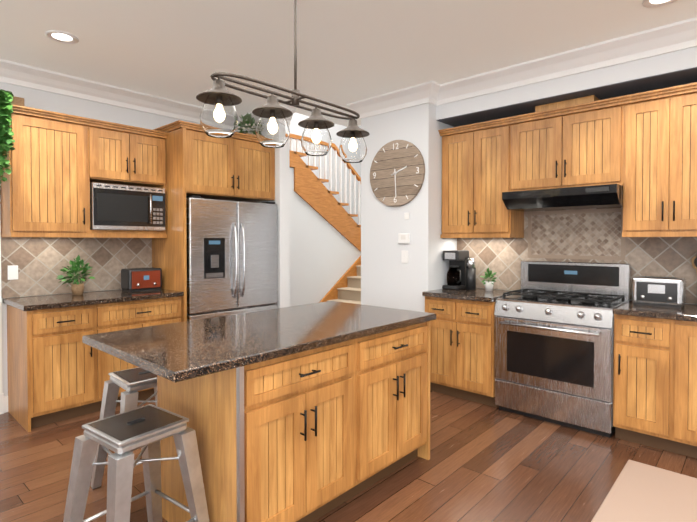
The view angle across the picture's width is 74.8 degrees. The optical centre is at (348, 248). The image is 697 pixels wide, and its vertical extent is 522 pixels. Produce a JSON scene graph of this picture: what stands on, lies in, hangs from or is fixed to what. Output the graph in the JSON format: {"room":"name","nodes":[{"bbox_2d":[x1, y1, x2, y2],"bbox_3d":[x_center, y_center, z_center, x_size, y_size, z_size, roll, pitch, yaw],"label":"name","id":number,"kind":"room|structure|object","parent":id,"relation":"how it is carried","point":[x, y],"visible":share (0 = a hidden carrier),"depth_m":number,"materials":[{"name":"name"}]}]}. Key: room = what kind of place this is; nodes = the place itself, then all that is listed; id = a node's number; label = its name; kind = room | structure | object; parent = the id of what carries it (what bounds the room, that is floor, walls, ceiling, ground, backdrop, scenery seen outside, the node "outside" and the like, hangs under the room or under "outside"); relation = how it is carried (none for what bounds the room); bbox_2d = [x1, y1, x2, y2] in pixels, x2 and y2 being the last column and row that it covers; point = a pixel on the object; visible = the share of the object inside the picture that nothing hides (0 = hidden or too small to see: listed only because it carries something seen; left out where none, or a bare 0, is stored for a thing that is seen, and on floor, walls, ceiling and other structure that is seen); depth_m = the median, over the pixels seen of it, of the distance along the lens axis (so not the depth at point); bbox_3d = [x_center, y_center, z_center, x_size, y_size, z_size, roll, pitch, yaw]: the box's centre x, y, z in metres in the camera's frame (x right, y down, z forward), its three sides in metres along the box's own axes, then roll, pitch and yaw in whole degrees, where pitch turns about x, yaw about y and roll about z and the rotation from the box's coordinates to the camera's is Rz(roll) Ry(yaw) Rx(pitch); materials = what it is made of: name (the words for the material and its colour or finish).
{"room":"kitchen","nodes":[
{"label":"kitchen","id":0,"kind":"room"},
{"bbox_2d":[0,82,289,395],"bbox_3d":[-3.154,-0.062,2.779,0.790,2.780,6.620,1,1,42],"label":"wall","id":1,"kind":"structure","parent":0,"point":[47,101],"depth_m":4.38,"materials":[{"name":"white paint"}]},
{"bbox_2d":[0,219,7,413],"bbox_3d":[-1.546,0.224,4.889,4.309,2.140,11.660,1,1,42],"label":"baseboard","id":2,"kind":"structure","parent":1,"relation":"attached to","point":[3,404],"depth_m":3.61,"materials":[{"name":"white"}]},
{"bbox_2d":[1,237,151,297],"bbox_3d":[-2.352,0.129,4.069,0.011,0.523,1.205,1,1,42],"label":"tile backsplash","id":3,"kind":"structure","parent":1,"relation":"attached to","point":[39,260],"depth_m":3.94,"materials":[{"name":"tile"}]},
{"bbox_2d":[8,265,17,279],"bbox_3d":[-2.700,0.196,3.671,0.008,0.115,0.070,1,1,42],"label":"wall outlet","id":4,"kind":"object","parent":3,"relation":"attached to","point":[12,272],"visible":1,"depth_m":3.67,"materials":[{"name":"white plastic"}]},
{"bbox_2d":[0,104,168,237],"bbox_3d":[-2.232,-0.580,3.918,0.372,0.980,1.250,1,1,42],"label":"upper cabinet","id":5,"kind":"object","parent":1,"relation":"attached to","point":[59,163],"visible":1,"depth_m":3.68,"materials":[{"name":"brown wood"}]},
{"bbox_2d":[0,89,24,186],"bbox_3d":[-2.524,-0.783,3.351,0.444,0.740,0.268,1,1,42],"label":"ivy","id":6,"kind":"object","parent":5,"relation":"on","point":[8,99],"visible":1,"depth_m":3.22,"materials":[{"name":"plant"}]},
{"bbox_2d":[90,182,165,230],"bbox_3d":[-2.024,-0.357,4.122,0.378,0.393,0.624,1,1,42],"label":"microwave","id":7,"kind":"object","parent":5,"relation":"in","point":[124,207],"visible":1,"depth_m":3.99,"materials":[{"name":"silver metal"}]},
{"bbox_2d":[153,120,274,201],"bbox_3d":[-1.363,-0.827,4.670,0.647,0.630,1.119,1,1,42],"label":"upper cabinet","id":8,"kind":"object","parent":1,"relation":"attached to","point":[237,166],"visible":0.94,"depth_m":4.47,"materials":[{"name":"brown wood"}]},
{"bbox_2d":[237,113,256,135],"bbox_3d":[-1.059,-1.294,4.868,0.260,0.292,0.340,1,1,42],"label":"potted plant","id":9,"kind":"object","parent":8,"relation":"on","point":[249,122],"visible":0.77,"depth_m":4.81,"materials":[{"name":"plant"}]},
{"bbox_2d":[0,17,696,131],"bbox_3d":[-0.168,-1.345,0.805,7.600,0.150,7.490,1,1,42],"label":"crown molding","id":10,"kind":"structure","parent":1,"relation":"attached to","point":[671,37],"depth_m":3.79,"materials":[{"name":"white"}]},
{"bbox_2d":[289,113,360,227],"bbox_3d":[0.699,-1.593,7.201,4.740,5.700,5.415,1,1,42],"label":"wall","id":11,"kind":"structure","parent":0,"point":[295,128],"depth_m":9.46,"materials":[{"name":"grey paint"}]},
{"bbox_2d":[0,391,696,521],"bbox_3d":[0.356,1.362,3.186,10.200,0.080,11.900,1,1,42],"label":"floor","id":12,"kind":"structure","parent":0,"point":[486,463],"depth_m":2.70,"materials":[{"name":"brown wood"}]},
{"bbox_2d":[3,289,183,431],"bbox_3d":[-2.111,0.853,3.865,0.654,0.915,1.200,1,1,42],"label":"base cabinet","id":13,"kind":"object","parent":12,"relation":"on","point":[58,369],"visible":0.6,"depth_m":3.49,"materials":[{"name":"brown wood"}]},
{"bbox_2d":[56,255,94,294],"bbox_3d":[-2.300,0.225,3.853,0.266,0.340,0.275,1,1,42],"label":"potted plant","id":14,"kind":"object","parent":13,"relation":"on","point":[77,287],"visible":1,"depth_m":3.85,"materials":[{"name":"plant"}]},
{"bbox_2d":[121,267,161,291],"bbox_3d":[-1.915,0.288,4.232,0.206,0.202,0.310,1,1,42],"label":"toaster","id":15,"kind":"object","parent":13,"relation":"on","point":[138,279],"visible":1,"depth_m":4.15,"materials":[{"name":"plastic"}]},
{"bbox_2d":[91,367,156,488],"bbox_3d":[-1.127,1.010,2.540,0.465,0.644,0.465,1,1,42],"label":"stool","id":16,"kind":"object","parent":12,"relation":"on","point":[132,381],"visible":0.44,"depth_m":2.50,"materials":[{"name":"grey metal"}]},
{"bbox_2d":[63,404,208,521],"bbox_3d":[-0.859,1.021,1.853,0.442,0.644,0.442,1,1,36],"label":"stool","id":17,"kind":"object","parent":12,"relation":"on","point":[146,429],"visible":1,"depth_m":1.82,"materials":[{"name":"grey metal"}]},
{"bbox_2d":[152,128,186,321],"bbox_3d":[-1.705,0.111,4.318,0.632,2.385,0.028,1,1,42],"label":"panel","id":18,"kind":"object","parent":12,"relation":"on","point":[169,255],"visible":0.43,"depth_m":4.19,"materials":[{"name":"brown wood"}]},
{"bbox_2d":[186,196,277,320],"bbox_3d":[-1.305,0.406,4.689,0.700,1.783,1.013,1,1,42],"label":"fridge","id":19,"kind":"object","parent":12,"relation":"on","point":[232,257],"visible":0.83,"depth_m":4.42,"materials":[{"name":"silver metal"}]},
{"bbox_2d":[157,317,435,521],"bbox_3d":[-0.210,0.894,2.562,0.748,0.876,1.414,1,1,42],"label":"kitchen island","id":20,"kind":"object","parent":12,"relation":"on","point":[313,412],"depth_m":2.13,"materials":[{"name":"brown wood"}]},
{"bbox_2d":[82,301,435,384],"bbox_3d":[-0.367,0.436,2.537,0.920,0.038,1.730,1,1,42],"label":"island countertop","id":21,"kind":"structure","parent":20,"relation":"on","point":[186,350],"depth_m":2.21,"materials":[{"name":"brown stone"}]},
{"bbox_2d":[289,133,360,306],"bbox_3d":[-0.365,-0.268,7.723,2.010,3.034,4.400,1,1,42],"label":"staircase","id":22,"kind":"structure","parent":12,"relation":"on","point":[325,247],"depth_m":7.62,"materials":[{"name":"white paint"}]},
{"bbox_2d":[422,288,520,406],"bbox_3d":[1.116,0.849,4.121,0.657,0.915,0.654,1,1,42],"label":"base cabinet","id":23,"kind":"object","parent":12,"relation":"on","point":[462,335],"visible":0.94,"depth_m":3.88,"materials":[{"name":"brown wood"}]},
{"bbox_2d":[442,250,475,289],"bbox_3d":[1.067,0.205,4.316,0.285,0.365,0.222,1,1,42],"label":"coffee maker","id":24,"kind":"object","parent":23,"relation":"on","point":[461,273],"visible":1,"depth_m":4.27,"materials":[{"name":"black plastic"}]},
{"bbox_2d":[480,268,496,290],"bbox_3d":[1.282,0.281,4.178,0.143,0.218,0.155,1,1,42],"label":"potted plant","id":25,"kind":"object","parent":23,"relation":"on","point":[488,284],"visible":1,"depth_m":4.15,"materials":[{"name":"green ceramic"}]},
{"bbox_2d":[494,261,630,437],"bbox_3d":[1.665,0.718,3.596,0.844,1.195,0.652,1,1,42],"label":"range","id":26,"kind":"object","parent":12,"relation":"on","point":[554,345],"visible":1,"depth_m":3.44,"materials":[{"name":"silver metal"}]},
{"bbox_2d":[613,316,668,450],"bbox_3d":[2.132,0.884,3.228,0.330,0.876,0.617,1,1,42],"label":"base cabinet","id":27,"kind":"object","parent":12,"relation":"on","point":[655,382],"depth_m":3.01,"materials":[{"name":"brown wood"}]},
{"bbox_2d":[613,300,696,323],"bbox_3d":[2.891,0.436,2.518,2.400,0.038,0.642,1,1,42],"label":"countertop","id":28,"kind":"structure","parent":27,"relation":"on","point":[688,311],"depth_m":3.00,"materials":[{"name":"brown stone"}]},
{"bbox_2d":[632,276,685,307],"bbox_3d":[2.211,0.306,3.253,0.300,0.196,0.206,1,1,42],"label":"toaster","id":29,"kind":"object","parent":28,"relation":"on","point":[660,291],"visible":1,"depth_m":3.18,"materials":[{"name":"silver metal"}]},
{"bbox_2d":[691,256,696,272],"bbox_3d":[2.467,0.201,3.116,0.208,0.411,0.140,1,1,42],"label":"utensil crock","id":30,"kind":"object","parent":28,"relation":"on","point":[694,262],"visible":1,"depth_m":3.18,"materials":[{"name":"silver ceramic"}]},
{"bbox_2d":[591,460,696,521],"bbox_3d":[1.883,1.335,1.960,1.390,0.012,1.130,1,1,42],"label":"floor mat","id":31,"kind":"object","parent":12,"relation":"on","point":[640,492],"visible":0.92,"depth_m":2.42,"materials":[{"name":"beige fabric"}]},
{"bbox_2d":[669,320,696,457],"bbox_3d":[2.551,0.890,2.849,0.800,0.876,0.617,1,1,42],"label":"base cabinet","id":32,"kind":"object","parent":12,"relation":"on","point":[682,334],"depth_m":2.85,"materials":[{"name":"brown wood"}]},
{"bbox_2d":[0,0,696,126],"bbox_3d":[-0.208,-1.545,0.757,7.840,0.250,7.610,1,1,42],"label":"ceiling","id":33,"kind":"structure","parent":0,"point":[349,51],"depth_m":3.19,"materials":[{"name":"white paint"}]},
{"bbox_2d":[45,30,78,43],"bbox_3d":[-1.974,-1.454,3.145,0.199,0.016,0.199,0,1,18],"label":"recessed light","id":34,"kind":"object","parent":33,"relation":"in","point":[66,37],"depth_m":3.14,"materials":[{"name":"white"}]},
{"bbox_2d":[196,0,369,162],"bbox_3d":[-0.299,-1.001,2.573,0.216,0.895,1.194,1,1,42],"label":"pendant light","id":35,"kind":"object","parent":33,"relation":"hanging from","point":[218,114],"visible":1,"depth_m":2.43,"materials":[{"name":"brown metal"}]},
{"bbox_2d":[642,0,676,7],"bbox_3d":[1.818,-1.446,2.641,0.199,0.016,0.199,1,1,36],"label":"recessed light","id":36,"kind":"object","parent":33,"relation":"in","point":[646,3],"depth_m":2.69,"materials":[{"name":"white"}]},
{"bbox_2d":[361,103,456,311],"bbox_3d":[0.651,-0.092,4.690,0.810,2.780,0.660,1,1,42],"label":"wall","id":37,"kind":"structure","parent":0,"point":[389,279],"depth_m":4.36,"materials":[{"name":"white paint"}]},
{"bbox_2d":[370,140,424,206],"bbox_3d":[0.455,-0.718,4.381,0.636,0.636,0.040,1,1,42],"label":"wall clock","id":38,"kind":"object","parent":37,"relation":"attached to","point":[398,176],"visible":0.98,"depth_m":4.36,"materials":[{"name":"brown wood"}]},
{"bbox_2d":[398,233,409,243],"bbox_3d":[0.527,-0.092,4.340,0.125,0.100,0.022,1,1,42],"label":"light switch","id":39,"kind":"object","parent":37,"relation":"attached to","point":[403,238],"depth_m":4.33,"materials":[{"name":"white plastic"}]},
{"bbox_2d":[401,251,407,262],"bbox_3d":[0.536,0.083,4.343,0.080,0.120,0.011,1,1,42],"label":"light switch","id":40,"kind":"object","parent":37,"relation":"attached to","point":[404,254],"depth_m":4.34,"materials":[{"name":"white plastic"}]},
{"bbox_2d":[404,213,408,219],"bbox_3d":[0.553,-0.304,4.321,0.055,0.065,0.010,1,1,42],"label":"light switch","id":41,"kind":"object","parent":37,"relation":"attached to","point":[406,215],"depth_m":4.32,"materials":[{"name":"white plastic"}]},
{"bbox_2d":[436,47,696,303],"bbox_3d":[3.034,-0.059,2.622,5.500,2.780,0.530,1,1,42],"label":"wall","id":42,"kind":"structure","parent":0,"point":[672,69],"depth_m":3.45,"materials":[{"name":"white paint"}]},
{"bbox_2d":[440,118,523,237],"bbox_3d":[1.231,-0.603,4.216,0.670,0.945,0.327,1,1,42],"label":"upper cabinet","id":43,"kind":"object","parent":42,"relation":"attached to","point":[475,159],"depth_m":4.07,"materials":[{"name":"brown wood"}]},
{"bbox_2d":[510,114,549,191],"bbox_3d":[1.660,-0.777,3.824,0.489,0.585,0.327,1,1,42],"label":"upper cabinet","id":44,"kind":"object","parent":42,"relation":"attached to","point":[529,137],"depth_m":3.76,"materials":[{"name":"brown wood"}]},
{"bbox_2d":[502,184,622,211],"bbox_3d":[1.730,-0.389,3.649,0.830,0.137,0.480,1,1,42],"label":"range hood","id":45,"kind":"object","parent":42,"relation":"attached to","point":[593,197],"visible":0.9,"depth_m":3.48,"materials":[{"name":"black"}]},
{"bbox_2d":[457,207,696,303],"bbox_3d":[2.420,-0.040,3.359,3.598,0.883,0.018,1,1,42],"label":"tile backsplash","id":46,"kind":"structure","parent":42,"relation":"attached to","point":[587,235],"depth_m":3.79,"materials":[{"name":"tile"}]},
{"bbox_2d":[550,98,625,188],"bbox_3d":[1.918,-0.773,3.591,0.489,0.585,0.327,1,1,42],"label":"upper cabinet","id":47,"kind":"object","parent":42,"relation":"attached to","point":[588,143],"depth_m":3.46,"materials":[{"name":"brown wood"}]},
{"bbox_2d":[622,86,696,233],"bbox_3d":[2.307,-0.587,3.242,0.560,0.945,0.327,1,1,42],"label":"upper cabinet","id":48,"kind":"object","parent":42,"relation":"attached to","point":[641,148],"depth_m":3.15,"materials":[{"name":"brown wood"}]}
]}

